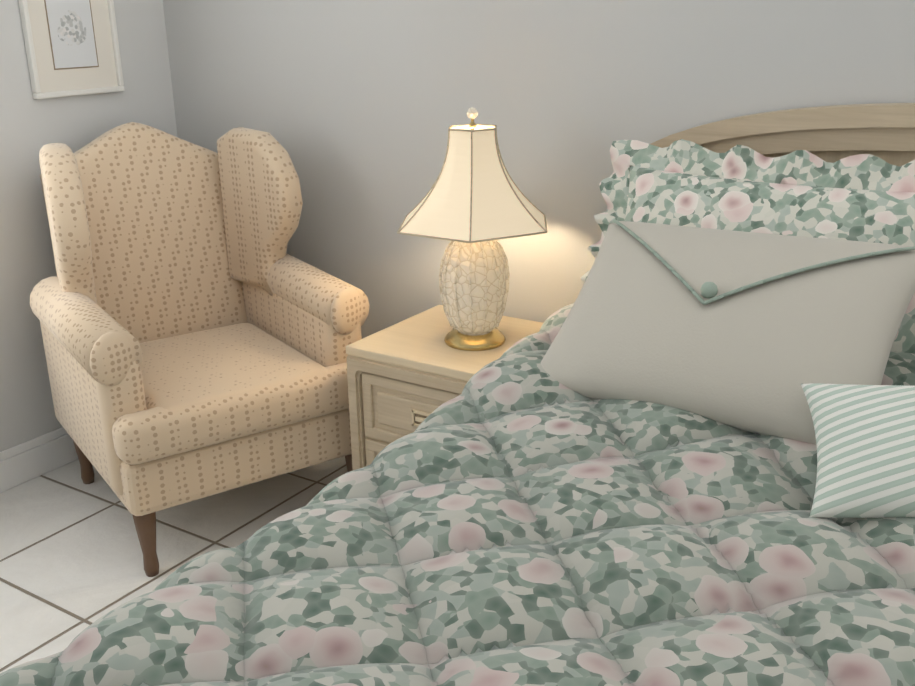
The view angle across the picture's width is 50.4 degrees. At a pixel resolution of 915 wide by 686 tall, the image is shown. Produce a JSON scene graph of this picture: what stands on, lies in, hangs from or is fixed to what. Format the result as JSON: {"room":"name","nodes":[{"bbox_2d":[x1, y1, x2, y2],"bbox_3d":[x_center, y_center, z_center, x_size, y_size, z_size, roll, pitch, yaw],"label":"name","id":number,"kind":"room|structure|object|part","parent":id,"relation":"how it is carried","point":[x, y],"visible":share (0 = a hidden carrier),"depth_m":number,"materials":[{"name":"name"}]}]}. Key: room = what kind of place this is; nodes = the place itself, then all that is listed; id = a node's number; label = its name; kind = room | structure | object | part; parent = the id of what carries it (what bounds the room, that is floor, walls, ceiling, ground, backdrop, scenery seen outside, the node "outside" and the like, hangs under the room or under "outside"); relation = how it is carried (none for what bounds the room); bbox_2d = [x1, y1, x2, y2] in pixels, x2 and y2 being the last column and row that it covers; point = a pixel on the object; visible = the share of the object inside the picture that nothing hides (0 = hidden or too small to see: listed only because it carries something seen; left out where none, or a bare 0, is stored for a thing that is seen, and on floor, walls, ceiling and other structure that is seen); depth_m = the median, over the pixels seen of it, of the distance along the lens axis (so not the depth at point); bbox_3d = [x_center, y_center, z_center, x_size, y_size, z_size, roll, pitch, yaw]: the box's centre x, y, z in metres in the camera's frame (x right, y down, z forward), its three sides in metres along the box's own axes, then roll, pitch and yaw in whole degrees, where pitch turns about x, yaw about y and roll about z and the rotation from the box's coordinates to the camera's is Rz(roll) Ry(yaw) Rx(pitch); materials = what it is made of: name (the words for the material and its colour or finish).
{"room":"bedroom","nodes":[
{"label":"bedroom","id":0,"kind":"room"},
{"bbox_2d":[0,0,176,451],"bbox_3d":[-1.937,-0.493,1.955,0.200,2.440,3.300,11,22,31],"label":"wall","id":1,"kind":"structure","parent":0,"point":[30,126],"depth_m":2.92,"materials":[{"name":"white paint"}]},
{"bbox_2d":[0,427,77,492],"bbox_3d":[-1.773,0.593,2.353,0.016,0.122,3.100,11,22,31],"label":"baseboard","id":2,"kind":"structure","parent":1,"relation":"attached to","point":[26,461],"depth_m":3.01,"materials":[{"name":"white wood"}]},
{"bbox_2d":[18,0,123,98],"bbox_3d":[-1.141,-0.929,2.877,0.022,0.380,0.310,11,22,31],"label":"picture","id":3,"kind":"object","parent":1,"relation":"attached to","point":[72,47],"visible":0.98,"depth_m":2.88,"materials":[{"name":"white paper"}]},
{"bbox_2d":[0,456,347,672],"bbox_3d":[0.390,1.123,1.042,5.580,0.100,3.500,11,22,31],"label":"floor","id":4,"kind":"structure","parent":0,"point":[71,562],"depth_m":2.65,"materials":[{"name":"tile"}]},
{"bbox_2d":[30,122,368,576],"bbox_3d":[-0.760,-0.066,2.779,0.766,1.058,0.885,-14,23,-32],"label":"armchair","id":5,"kind":"object","parent":4,"relation":"on","point":[200,328],"visible":0.94,"depth_m":2.68,"materials":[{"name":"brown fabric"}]},
{"bbox_2d":[346,305,542,469],"bbox_3d":[0.058,0.248,2.623,0.542,0.540,0.438,11,22,31],"label":"nightstand","id":6,"kind":"object","parent":4,"relation":"on","point":[408,376],"visible":0.38,"depth_m":2.50,"materials":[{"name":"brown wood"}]},
{"bbox_2d":[397,107,547,350],"bbox_3d":[0.041,-0.286,2.432,0.416,0.594,0.361,11,22,31],"label":"lamp","id":7,"kind":"object","parent":6,"relation":"on","point":[474,205],"visible":1,"depth_m":2.33,"materials":[{"name":"beige fabric"}]},
{"bbox_2d":[0,103,914,685],"bbox_3d":[0.629,0.348,1.348,1.872,1.160,1.904,11,22,31],"label":"bed","id":8,"kind":"object","parent":4,"relation":"on","point":[674,445],"visible":1,"depth_m":1.50,"materials":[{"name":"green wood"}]},
{"bbox_2d":[0,279,914,685],"bbox_3d":[0.608,0.526,1.370,1.872,0.656,1.816,11,22,31],"label":"comforter","id":9,"kind":"object","parent":8,"relation":"on","point":[584,512],"depth_m":1.36,"materials":[{"name":"fabric"}]},
{"bbox_3d":[1.133,0.088,2.079,1.755,1.160,0.055,11,22,31],"label":"headboard","id":10,"kind":"part","parent":8,"relation":"part of","materials":[{"name":"brown wood"}]},
{"bbox_2d":[163,0,914,338],"bbox_3d":[1.272,-0.540,1.931,5.580,2.440,0.200,11,22,31],"label":"wall","id":11,"kind":"structure","parent":0,"point":[355,108],"depth_m":2.61,"materials":[{"name":"grey paint"}]}
]}

